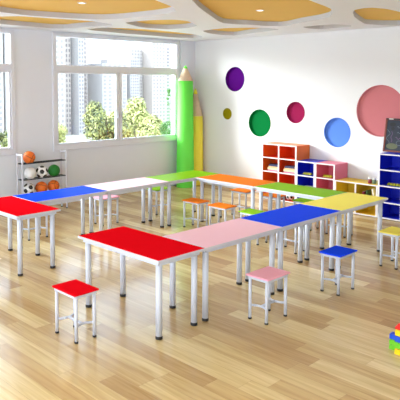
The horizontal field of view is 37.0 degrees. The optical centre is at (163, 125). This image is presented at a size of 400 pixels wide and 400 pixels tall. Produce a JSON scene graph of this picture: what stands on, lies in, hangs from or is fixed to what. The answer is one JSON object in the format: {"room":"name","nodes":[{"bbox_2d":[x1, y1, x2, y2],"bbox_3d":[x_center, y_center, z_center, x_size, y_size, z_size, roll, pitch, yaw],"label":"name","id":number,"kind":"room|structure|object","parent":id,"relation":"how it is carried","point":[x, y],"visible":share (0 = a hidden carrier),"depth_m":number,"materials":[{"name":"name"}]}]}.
{"room":"classroom","nodes":[
{"label":"classroom","id":0,"kind":"room"},
{"bbox_2d":[0,27,194,205],"bbox_3d":[-4.155,-0.116,9.197,13.510,3.450,0.200,-4,5,-43],"label":"wall","id":1,"kind":"structure","parent":0,"point":[32,48],"depth_m":10.96,"materials":[{"name":"paint"}]},
{"bbox_2d":[0,29,15,155],"bbox_3d":[-3.801,-0.507,9.364,3.270,2.192,0.103,-4,5,-43],"label":"window","id":2,"kind":"structure","parent":1,"relation":"in","point":[10,68],"depth_m":10.41,"materials":[{"name":"white paint"}]},
{"bbox_2d":[52,33,178,151],"bbox_3d":[-0.858,-0.697,12.125,3.290,2.192,0.103,-4,5,-43],"label":"window","id":3,"kind":"structure","parent":1,"relation":"in","point":[118,71],"depth_m":12.03,"materials":[{"name":"white paint"}]},
{"bbox_2d":[180,40,191,74],"bbox_3d":[0.497,-0.294,13.407,0.340,3.228,0.034,-4,5,-43],"label":"trim","id":4,"kind":"structure","parent":1,"relation":"attached to","point":[185,46],"depth_m":13.29,"materials":[{"name":"paint"}]},
{"bbox_2d":[0,184,399,399],"bbox_3d":[0.075,1.973,4.831,13.510,0.120,12.550,-4,5,-43],"label":"floor","id":5,"kind":"structure","parent":0,"point":[327,346],"depth_m":5.68,"materials":[{"name":"brown wood"}]},
{"bbox_2d":[0,196,60,275],"bbox_3d":[-1.879,1.361,7.523,0.596,0.732,1.196,-4,5,-43],"label":"table","id":6,"kind":"object","parent":5,"relation":"on","point":[12,207],"visible":1,"depth_m":7.26,"materials":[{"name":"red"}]},
{"bbox_2d":[22,216,47,240],"bbox_3d":[-1.897,1.422,8.761,0.356,0.440,0.262,-4,5,-43],"label":"stool","id":7,"kind":"object","parent":5,"relation":"on","point":[46,227],"visible":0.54,"depth_m":8.73,"materials":[{"name":"silver metal"}]},
{"bbox_2d":[16,149,67,207],"bbox_3d":[-2.147,0.985,10.600,0.934,1.060,0.204,-4,5,-43],"label":"ball rack","id":8,"kind":"object","parent":5,"relation":"on","point":[61,150],"visible":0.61,"depth_m":10.57,"materials":[{"name":"white metal"}]},
{"bbox_2d":[23,151,34,162],"bbox_3d":[-2.341,0.548,10.388,0.216,0.216,0.216,-1,4,-18],"label":"basketball","id":9,"kind":"object","parent":8,"relation":"on","point":[28,157],"visible":0.96,"depth_m":10.31,"materials":[{"name":"orange rubber"}]},
{"bbox_2d":[24,183,34,193],"bbox_3d":[-2.352,1.107,10.416,0.216,0.216,0.216,-1,4,-16],"label":"soccer ball","id":10,"kind":"object","parent":8,"relation":"on","point":[28,188],"visible":0.7,"depth_m":10.33,"materials":[{"name":"white leather"}]},
{"bbox_2d":[24,167,35,178],"bbox_3d":[-2.330,0.827,10.418,0.212,0.212,0.212,-4,5,-43],"label":"ball","id":11,"kind":"object","parent":8,"relation":"on","point":[29,173],"visible":1,"depth_m":10.34,"materials":[{"name":"white leather"}]},
{"bbox_2d":[35,181,47,191],"bbox_3d":[-2.166,1.095,10.591,0.216,0.216,0.216,-1,4,-19],"label":"basketball","id":12,"kind":"object","parent":8,"relation":"on","point":[41,186],"visible":0.8,"depth_m":10.51,"materials":[{"name":"orange rubber"}]},
{"bbox_2d":[36,166,47,177],"bbox_3d":[-2.158,0.816,10.578,0.216,0.216,0.216,-1,4,-21],"label":"soccer ball","id":13,"kind":"object","parent":8,"relation":"on","point":[41,171],"visible":0.99,"depth_m":10.50,"materials":[{"name":"white leather"}]},
{"bbox_2d":[48,165,59,175],"bbox_3d":[-1.975,0.804,10.751,0.216,0.216,0.216,-4,5,-43],"label":"ball","id":14,"kind":"object","parent":8,"relation":"on","point":[53,170],"visible":1,"depth_m":10.68,"materials":[{"name":"green rubber"}]},
{"bbox_2d":[48,180,59,190],"bbox_3d":[-1.984,1.083,10.762,0.216,0.216,0.216,-2,4,-23],"label":"basketball","id":15,"kind":"object","parent":8,"relation":"on","point":[53,184],"visible":0.87,"depth_m":10.68,"materials":[{"name":"orange rubber"}]},
{"bbox_2d":[14,186,107,255],"bbox_3d":[-1.428,1.304,8.356,1.196,0.732,0.596,-4,5,-43],"label":"table","id":16,"kind":"object","parent":5,"relation":"on","point":[80,192],"visible":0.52,"depth_m":8.30,"materials":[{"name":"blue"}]},
{"bbox_2d":[52,279,98,343],"bbox_3d":[-0.787,1.657,5.338,0.262,0.440,0.356,-4,5,-43],"label":"stool","id":17,"kind":"object","parent":5,"relation":"on","point":[75,289],"visible":1,"depth_m":5.28,"materials":[{"name":"red laminate"}]},
{"bbox_2d":[93,194,119,225],"bbox_3d":[-0.923,1.361,9.661,0.356,0.440,0.262,-4,5,-43],"label":"stool","id":18,"kind":"object","parent":5,"relation":"on","point":[113,197],"visible":0.5,"depth_m":9.62,"materials":[{"name":"silver metal"}]},
{"bbox_2d":[85,177,168,232],"bbox_3d":[-0.554,1.248,9.176,1.196,0.732,0.596,-4,5,-43],"label":"table","id":19,"kind":"object","parent":5,"relation":"on","point":[142,183],"visible":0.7,"depth_m":9.05,"materials":[{"name":"white"}]},
{"bbox_2d":[78,226,205,339],"bbox_3d":[-0.234,1.481,5.778,0.596,0.732,1.196,-4,5,-43],"label":"table","id":20,"kind":"object","parent":5,"relation":"on","point":[150,248],"visible":1,"depth_m":5.58,"materials":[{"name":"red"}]},
{"bbox_2d":[147,186,166,214],"bbox_3d":[-0.076,1.306,10.456,0.356,0.440,0.262,-4,5,-43],"label":"stool","id":21,"kind":"object","parent":5,"relation":"on","point":[154,189],"visible":0.44,"depth_m":10.39,"materials":[{"name":"white metal"}]},
{"bbox_2d":[145,170,217,225],"bbox_3d":[0.320,1.191,9.996,1.196,0.732,0.596,-4,5,-43],"label":"table","id":22,"kind":"object","parent":5,"relation":"on","point":[187,176],"visible":0.73,"depth_m":9.79,"materials":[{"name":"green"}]},
{"bbox_2d":[176,65,193,187],"bbox_3d":[0.481,0.011,13.072,0.394,2.665,0.394,-4,5,-43],"label":"pencil","id":23,"kind":"object","parent":5,"relation":"on","point":[185,132],"visible":0.98,"depth_m":12.93,"materials":[{"name":"green"}]},
{"bbox_2d":[182,198,208,227],"bbox_3d":[0.505,1.381,9.358,0.262,0.440,0.356,-4,5,-43],"label":"stool","id":24,"kind":"object","parent":5,"relation":"on","point":[194,201],"visible":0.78,"depth_m":9.31,"materials":[{"name":"orange laminate"}]},
{"bbox_2d":[193,89,202,185],"bbox_3d":[0.717,0.242,13.393,0.364,2.160,0.364,-4,5,-43],"label":"pencil","id":25,"kind":"object","parent":5,"relation":"on","point":[197,112],"visible":0.62,"depth_m":13.25,"materials":[{"name":"yellow wood"}]},
{"bbox_2d":[162,218,281,321],"bbox_3d":[0.627,1.454,6.175,1.196,0.732,0.596,-4,5,-43],"label":"table","id":26,"kind":"object","parent":5,"relation":"on","point":[213,237],"visible":0.84,"depth_m":6.03,"materials":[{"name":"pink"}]},
{"bbox_2d":[208,202,236,224],"bbox_3d":[0.882,1.408,8.972,0.262,0.440,0.356,-4,5,-43],"label":"stool","id":27,"kind":"object","parent":5,"relation":"on","point":[220,206],"visible":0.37,"depth_m":8.92,"materials":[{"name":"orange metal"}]},
{"bbox_2d":[196,174,275,221],"bbox_3d":[1.155,1.222,9.547,0.596,0.732,1.196,-4,5,-43],"label":"table","id":28,"kind":"object","parent":5,"relation":"on","point":[220,179],"visible":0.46,"depth_m":9.47,"materials":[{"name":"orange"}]},
{"bbox_2d":[230,188,255,216],"bbox_3d":[1.369,1.318,10.277,0.262,0.440,0.356,-4,5,-43],"label":"stool","id":29,"kind":"object","parent":5,"relation":"on","point":[240,191],"visible":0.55,"depth_m":10.26,"materials":[{"name":"silver metal"}]},
{"bbox_2d":[238,208,267,244],"bbox_3d":[1.293,1.439,8.522,0.262,0.440,0.356,-4,5,-43],"label":"stool","id":30,"kind":"object","parent":5,"relation":"on","point":[249,211],"visible":0.37,"depth_m":8.50,"materials":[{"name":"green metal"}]},
{"bbox_2d":[246,266,289,324],"bbox_3d":[1.008,1.630,5.742,0.356,0.440,0.262,-4,5,-43],"label":"stool","id":31,"kind":"object","parent":5,"relation":"on","point":[268,274],"visible":1,"depth_m":5.70,"materials":[{"name":"metal"}]},
{"bbox_2d":[263,192,285,210],"bbox_3d":[1.800,1.350,9.819,0.262,0.440,0.356,-4,5,-43],"label":"stool","id":32,"kind":"object","parent":5,"relation":"on","point":[266,195],"visible":0.27,"depth_m":9.76,"materials":[{"name":"silver metal"}]},
{"bbox_2d":[261,142,309,203],"bbox_3d":[2.373,0.895,11.617,0.444,1.101,0.806,-4,5,-43],"label":"bookcase","id":33,"kind":"object","parent":5,"relation":"on","point":[284,154],"visible":0.49,"depth_m":11.64,"materials":[{"name":"orange"}]},
{"bbox_3d":[2.458,0.881,11.398,0.180,0.026,0.250,-4,5,-43],"label":"book","id":34,"kind":"object","parent":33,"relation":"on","visible":0},
{"bbox_3d":[2.461,0.851,11.398,0.180,0.034,0.270,-4,6,-45],"label":"book","id":35,"kind":"object","parent":34,"relation":"on","visible":0},
{"bbox_3d":[2.464,0.818,11.399,0.180,0.030,0.240,-3,5,-41],"label":"book","id":36,"kind":"object","parent":35,"relation":"on","visible":0},
{"bbox_2d":[285,165,294,168],"bbox_3d":[2.467,0.784,11.399,0.180,0.038,0.220,-4,5,-43],"label":"book","id":37,"kind":"object","parent":36,"relation":"on","point":[287,166],"visible":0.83,"depth_m":11.35,"materials":[{"name":"blue paper"}]},
{"bbox_2d":[276,225,304,253],"bbox_3d":[1.725,1.469,8.078,0.262,0.440,0.356,-4,5,-43],"label":"stool","id":38,"kind":"object","parent":5,"relation":"on","point":[285,239],"visible":0.44,"depth_m":8.03,"materials":[{"name":"silver metal"}]},
{"bbox_2d":[241,204,340,291],"bbox_3d":[1.501,1.397,6.995,1.196,0.732,0.596,-4,5,-43],"label":"table","id":39,"kind":"object","parent":5,"relation":"on","point":[298,215],"visible":0.83,"depth_m":6.85,"materials":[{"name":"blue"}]},
{"bbox_2d":[254,182,346,248],"bbox_3d":[1.977,1.282,8.675,0.596,0.732,1.196,-4,5,-43],"label":"table","id":40,"kind":"object","parent":5,"relation":"on","point":[279,188],"visible":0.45,"depth_m":8.54,"materials":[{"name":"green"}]},
{"bbox_2d":[292,198,318,230],"bbox_3d":[2.238,1.382,9.354,0.262,0.440,0.356,-4,5,-43],"label":"stool","id":41,"kind":"object","parent":5,"relation":"on","point":[298,200],"visible":0.25,"depth_m":9.31,"materials":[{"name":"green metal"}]},
{"bbox_2d":[296,159,327,203],"bbox_3d":[2.788,1.061,11.187,0.444,0.830,0.403,-4,5,-43],"label":"bookcase","id":42,"kind":"object","parent":5,"relation":"on","point":[306,165],"visible":0.44,"depth_m":11.24,"materials":[{"name":"blue wood"}]},
{"bbox_2d":[315,161,347,189],"bbox_3d":[3.065,1.081,10.893,0.444,0.830,0.403,-4,5,-43],"label":"bookcase","id":43,"kind":"object","parent":5,"relation":"on","point":[338,170],"visible":0.44,"depth_m":10.88,"materials":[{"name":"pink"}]},
{"bbox_2d":[319,245,356,295],"bbox_3d":[1.905,1.577,6.508,0.356,0.440,0.262,-4,5,-43],"label":"stool","id":44,"kind":"object","parent":5,"relation":"on","point":[337,252],"visible":1,"depth_m":6.46,"materials":[{"name":"white metal"}]},
{"bbox_2d":[325,211,352,237],"bbox_3d":[2.636,1.411,8.932,0.262,0.440,0.356,-4,5,-43],"label":"stool","id":45,"kind":"object","parent":5,"relation":"on","point":[327,224],"visible":0.4,"depth_m":8.88,"materials":[{"name":"silver metal"}]},
{"bbox_2d":[301,192,387,267],"bbox_3d":[2.375,1.341,7.815,1.196,0.732,0.596,-4,5,-43],"label":"table","id":46,"kind":"object","parent":5,"relation":"on","point":[348,202],"visible":0.73,"depth_m":7.73,"materials":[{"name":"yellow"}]},
{"bbox_2d":[334,177,377,217],"bbox_3d":[3.480,1.246,10.462,0.444,0.558,0.806,-4,5,-43],"label":"bookcase","id":47,"kind":"object","parent":5,"relation":"on","point":[352,185],"visible":0.48,"depth_m":10.52,"materials":[{"name":"yellow wood"}]},
{"bbox_2d":[377,152,399,220],"bbox_3d":[4.035,1.016,9.854,0.444,1.101,0.806,-4,5,-43],"label":"bookcase","id":48,"kind":"object","parent":5,"relation":"on","point":[388,162],"visible":0.83,"depth_m":10.13,"materials":[{"name":"blue wood"}]},
{"bbox_2d":[383,118,399,152],"bbox_3d":[4.013,0.166,10.014,0.120,0.571,0.620,-4,5,-43],"label":"chalkboard","id":49,"kind":"object","parent":48,"relation":"on","point":[391,143],"visible":1,"depth_m":10.14,"materials":[{"name":"brown wood"}]},
{"bbox_2d":[383,167,399,170],"bbox_3d":[3.901,0.729,9.976,0.422,0.018,0.372,-4,5,-43],"label":"shelf","id":50,"kind":"object","parent":48,"relation":"attached to","point":[384,168],"depth_m":9.97,"materials":[{"name":"blue"}]},
{"bbox_2d":[384,198,399,203],"bbox_3d":[3.901,1.271,10.013,0.422,0.018,0.372,-4,5,-43],"label":"shelf","id":51,"kind":"object","parent":48,"relation":"attached to","point":[390,200],"depth_m":9.97,"materials":[{"name":"blue"}]},
{"bbox_2d":[378,226,399,269],"bbox_3d":[2.875,1.515,7.411,0.356,0.440,0.262,-4,5,-43],"label":"stool","id":52,"kind":"object","parent":5,"relation":"on","point":[391,231],"visible":1,"depth_m":7.36,"materials":[{"name":"white metal"}]},
{"bbox_2d":[389,344,394,349],"bbox_3d":[1.956,1.874,5.070,0.050,0.044,0.050,-4,5,-43],"label":"brick","id":53,"kind":"object","parent":5,"relation":"on","point":[391,346],"visible":0.72,"depth_m":5.05,"materials":[{"name":"green"}]},
{"bbox_2d":[389,339,394,344],"bbox_3d":[1.956,1.830,5.067,0.050,0.044,0.050,-4,5,-43],"label":"brick","id":54,"kind":"object","parent":53,"relation":"on","point":[391,341],"visible":0.75,"depth_m":5.05,"materials":[{"name":"green"}]},
{"bbox_2d":[389,332,395,339],"bbox_3d":[1.956,1.782,5.063,0.050,0.050,0.050,-4,5,-43],"label":"brick","id":55,"kind":"object","parent":54,"relation":"on","point":[392,335],"visible":0.78,"depth_m":5.05,"materials":[{"name":"blue"}]},
{"bbox_2d":[394,348,399,355],"bbox_3d":[1.972,1.877,4.971,0.062,0.053,0.062,-4,5,-43],"label":"brick","id":56,"kind":"object","parent":5,"relation":"on","point":[397,351],"visible":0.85,"depth_m":4.96,"materials":[{"name":"yellow"}]},
{"bbox_2d":[395,342,399,348],"bbox_3d":[1.972,1.823,4.967,0.062,0.053,0.062,-4,5,-43],"label":"brick","id":57,"kind":"object","parent":56,"relation":"on","point":[397,345],"visible":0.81,"depth_m":4.95,"materials":[{"name":"green"}]},
{"bbox_2d":[395,336,399,342],"bbox_3d":[1.972,1.770,4.963,0.062,0.053,0.062,-4,5,-43],"label":"brick","id":58,"kind":"object","parent":57,"relation":"on","point":[397,338],"visible":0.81,"depth_m":4.95,"materials":[{"name":"blue"}]},
{"bbox_2d":[395,329,399,336],"bbox_3d":[1.972,1.716,4.960,0.062,0.053,0.062,-4,5,-43],"label":"brick","id":59,"kind":"object","parent":58,"relation":"on","point":[397,332],"visible":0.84,"depth_m":4.95,"materials":[{"name":"yellow"}]},
{"bbox_2d":[0,0,399,40],"bbox_3d":[0.520,-1.377,4.126,13.510,0.200,13.850,-4,5,-43],"label":"ceiling","id":60,"kind":"structure","parent":0,"point":[187,20],"depth_m":8.98,"materials":[{"name":"white paint"}]},
{"bbox_2d":[195,26,399,192],"bbox_3d":[4.959,-0.120,9.256,0.150,3.450,12.200,-4,5,-43],"label":"wall","id":61,"kind":"structure","parent":0,"point":[327,73],"depth_m":11.66,"materials":[{"name":"white paint"}]},
{"bbox_2d":[223,108,231,118],"bbox_3d":[1.407,-0.266,12.959,0.057,0.247,0.247,-4,5,-43],"label":"wall niche","id":62,"kind":"object","parent":61,"relation":"attached to","point":[227,113],"visible":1,"depth_m":12.99,"materials":[{"name":"yellow paint"}]},
{"bbox_2d":[225,67,243,90],"bbox_3d":[1.547,-1.002,12.758,0.057,0.523,0.523,-4,5,-43],"label":"wall niche","id":63,"kind":"object","parent":61,"relation":"attached to","point":[234,78],"visible":1,"depth_m":12.79,"materials":[{"name":"purple paint"}]},
{"bbox_2d":[249,109,270,136],"bbox_3d":[2.006,-0.063,12.333,0.057,0.565,0.565,-4,5,-43],"label":"wall niche","id":64,"kind":"object","parent":61,"relation":"attached to","point":[259,120],"visible":1,"depth_m":12.36,"materials":[{"name":"green paint"}]},
{"bbox_2d":[286,102,304,122],"bbox_3d":[2.605,-0.265,11.681,0.057,0.423,0.423,-4,5,-43],"label":"wall niche","id":65,"kind":"object","parent":61,"relation":"attached to","point":[295,112],"visible":1,"depth_m":11.71,"materials":[{"name":"paint"}]},
{"bbox_2d":[324,118,350,146],"bbox_3d":[3.230,0.118,11.041,0.057,0.549,0.549,-4,5,-43],"label":"wall niche","id":66,"kind":"object","parent":61,"relation":"attached to","point":[337,132],"visible":1,"depth_m":11.06,"materials":[{"name":"blue paint"}]},
{"bbox_2d":[356,85,399,136],"bbox_3d":[3.802,-0.264,10.405,0.057,0.903,0.903,-4,5,-43],"label":"wall niche","id":67,"kind":"object","parent":61,"relation":"attached to","point":[378,103],"visible":0.85,"depth_m":10.47,"materials":[{"name":"pink paint"}]},
{"label":"outside","id":68,"kind":"structure","parent":0,"visible":0},
{"bbox_2d":[0,129,169,147],"bbox_3d":[-37.736,8.127,266.146,540.000,0.200,416.800,-4,5,-43],"label":"ground","id":69,"kind":"structure","parent":68,"point":[71,138],"depth_m":293.27,"materials":[{"name":"white"}]},
{"bbox_2d":[0,33,3,132],"bbox_3d":[-85.983,-27.294,280.556,15.596,68.500,14.220,-4,5,-43],"label":"apartment tower","id":70,"kind":"structure","parent":69,"relation":"on","point":[1,38],"depth_m":280.94,"materials":[{"name":"grey"}]},
{"bbox_2d":[0,130,7,147],"bbox_3d":[-17.438,10.748,63.932,4.361,22.275,4.480,-4,5,-43],"label":"broadleaf tree","id":71,"kind":"object","parent":69,"relation":"on","point":[3,140],"visible":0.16,"depth_m":62.80,"materials":[{"name":"green plant"}]},
{"bbox_2d":[2,33,7,137],"bbox_3d":[-76.649,-27.895,289.311,7.798,68.500,14.220,-4,5,-43],"label":"apartment tower","id":72,"kind":"structure","parent":69,"relation":"on","point":[3,34],"depth_m":282.73,"materials":[{"name":"grey concrete"}]},
{"bbox_2d":[56,37,64,125],"bbox_3d":[-59.132,-29.023,305.742,10.583,68.500,14.220,-4,5,-43],"label":"apartment tower","id":73,"kind":"structure","parent":69,"relation":"on","point":[59,40],"depth_m":303.18,"materials":[{"name":"grey concrete"}]},
{"bbox_2d":[58,123,67,142],"bbox_3d":[-15.091,10.026,79.197,5.253,21.625,4.974,2,5,30],"label":"broadleaf tree","id":74,"kind":"object","parent":69,"relation":"on","point":[62,129],"visible":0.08,"depth_m":78.15,"materials":[{"name":"green plant"}]},
{"bbox_2d":[64,37,70,134],"bbox_3d":[-56.073,-28.787,316.896,6.870,66.500,14.220,-4,5,-43],"label":"apartment tower","id":75,"kind":"structure","parent":69,"relation":"on","point":[67,49],"depth_m":313.41,"materials":[{"name":"beige concrete"}]},
{"bbox_2d":[70,38,83,134],"bbox_3d":[-47.702,-27.764,316.601,3.342,64.500,14.220,-4,5,-43],"label":"apartment tower","id":76,"kind":"structure","parent":69,"relation":"on","point":[76,44],"depth_m":312.72,"materials":[{"name":"grey concrete"}]},
{"bbox_2d":[83,38,86,131],"bbox_3d":[-50.376,-27.722,330.593,9.655,62.500,14.220,-4,5,-43],"label":"apartment tower","id":77,"kind":"structure","parent":69,"relation":"on","point":[85,40],"depth_m":328.21,"materials":[{"name":"beige concrete"}]},
{"bbox_2d":[82,100,128,140],"bbox_3d":[-7.034,8.909,74.290,5.810,24.525,6.554,-3,5,-32],"label":"broadleaf tree","id":78,"kind":"object","parent":69,"relation":"on","point":[98,127],"visible":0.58,"depth_m":71.77,"materials":[{"name":"green plant"}]},
{"bbox_2d":[87,59,126,114],"bbox_3d":[-31.335,-16.846,332.776,17.082,40.500,14.220,-4,5,-43],"label":"apartment tower","id":79,"kind":"structure","parent":69,"relation":"on","point":[100,87],"depth_m":326.30,"materials":[{"name":"grey concrete"}]},
{"bbox_2d":[116,55,138,114],"bbox_3d":[-20.920,-18.764,342.460,6.313,43.000,14.220,-4,5,-43],"label":"apartment tower","id":80,"kind":"structure","parent":69,"relation":"on","point":[132,79],"depth_m":336.82,"materials":[{"name":"grey concrete"}]},
{"bbox_2d":[116,45,141,98],"bbox_3d":[-20.177,-22.807,353.889,8.541,49.500,14.220,-4,5,-43],"label":"apartment tower","id":81,"kind":"structure","parent":69,"relation":"on","point":[129,49],"depth_m":349.72,"materials":[{"name":"grey concrete"}]},
{"bbox_2d":[122,108,137,137],"bbox_3d":[-5.511,8.291,96.627,7.829,22.699,7.169,2,5,31],"label":"broadleaf tree","id":82,"kind":"object","parent":69,"relation":"on","point":[125,112],"visible":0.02,"depth_m":93.03,"materials":[{"name":"green plant"}]},
{"bbox_2d":[106,96,164,137],"bbox_3d":[-3.180,8.306,83.132,8.082,24.519,10.167,-4,5,-43],"label":"broadleaf tree","id":83,"kind":"object","parent":69,"relation":"on","point":[138,117],"visible":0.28,"depth_m":81.14,"materials":[{"name":"green plant"}]},
{"bbox_2d":[137,43,165,123],"bbox_3d":[-7.258,-24.882,354.916,10.397,53.500,14.220,-4,5,-43],"label":"apartment tower","id":84,"kind":"structure","parent":69,"relation":"on","point":[153,54],"depth_m":349.47,"materials":[{"name":"beige concrete"}]},
{"bbox_2d":[159,120,170,134],"bbox_3d":[0.431,10.349,70.938,1.938,22.110,2.223,-4,5,-43],"label":"broadleaf tree","id":85,"kind":"object","parent":69,"relation":"on","point":[166,131],"visible":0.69,"depth_m":69.90,"materials":[{"name":"green plant"}]},
{"bbox_2d":[165,44,170,127],"bbox_3d":[-0.538,-24.787,368.135,15.225,51.500,14.220,-4,5,-43],"label":"apartment tower","id":86,"kind":"structure","parent":69,"relation":"on","point":[168,48],"depth_m":361.62,"materials":[{"name":"grey concrete"}]},
{"bbox_2d":[166,88,170,127],"bbox_3d":[1.162,6.990,91.806,1.433,25.953,1.360,-1,4,-15],"label":"slender tree","id":87,"kind":"object","parent":69,"relation":"on","point":[169,89],"visible":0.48,"depth_m":91.14,"materials":[{"name":"green plant"}]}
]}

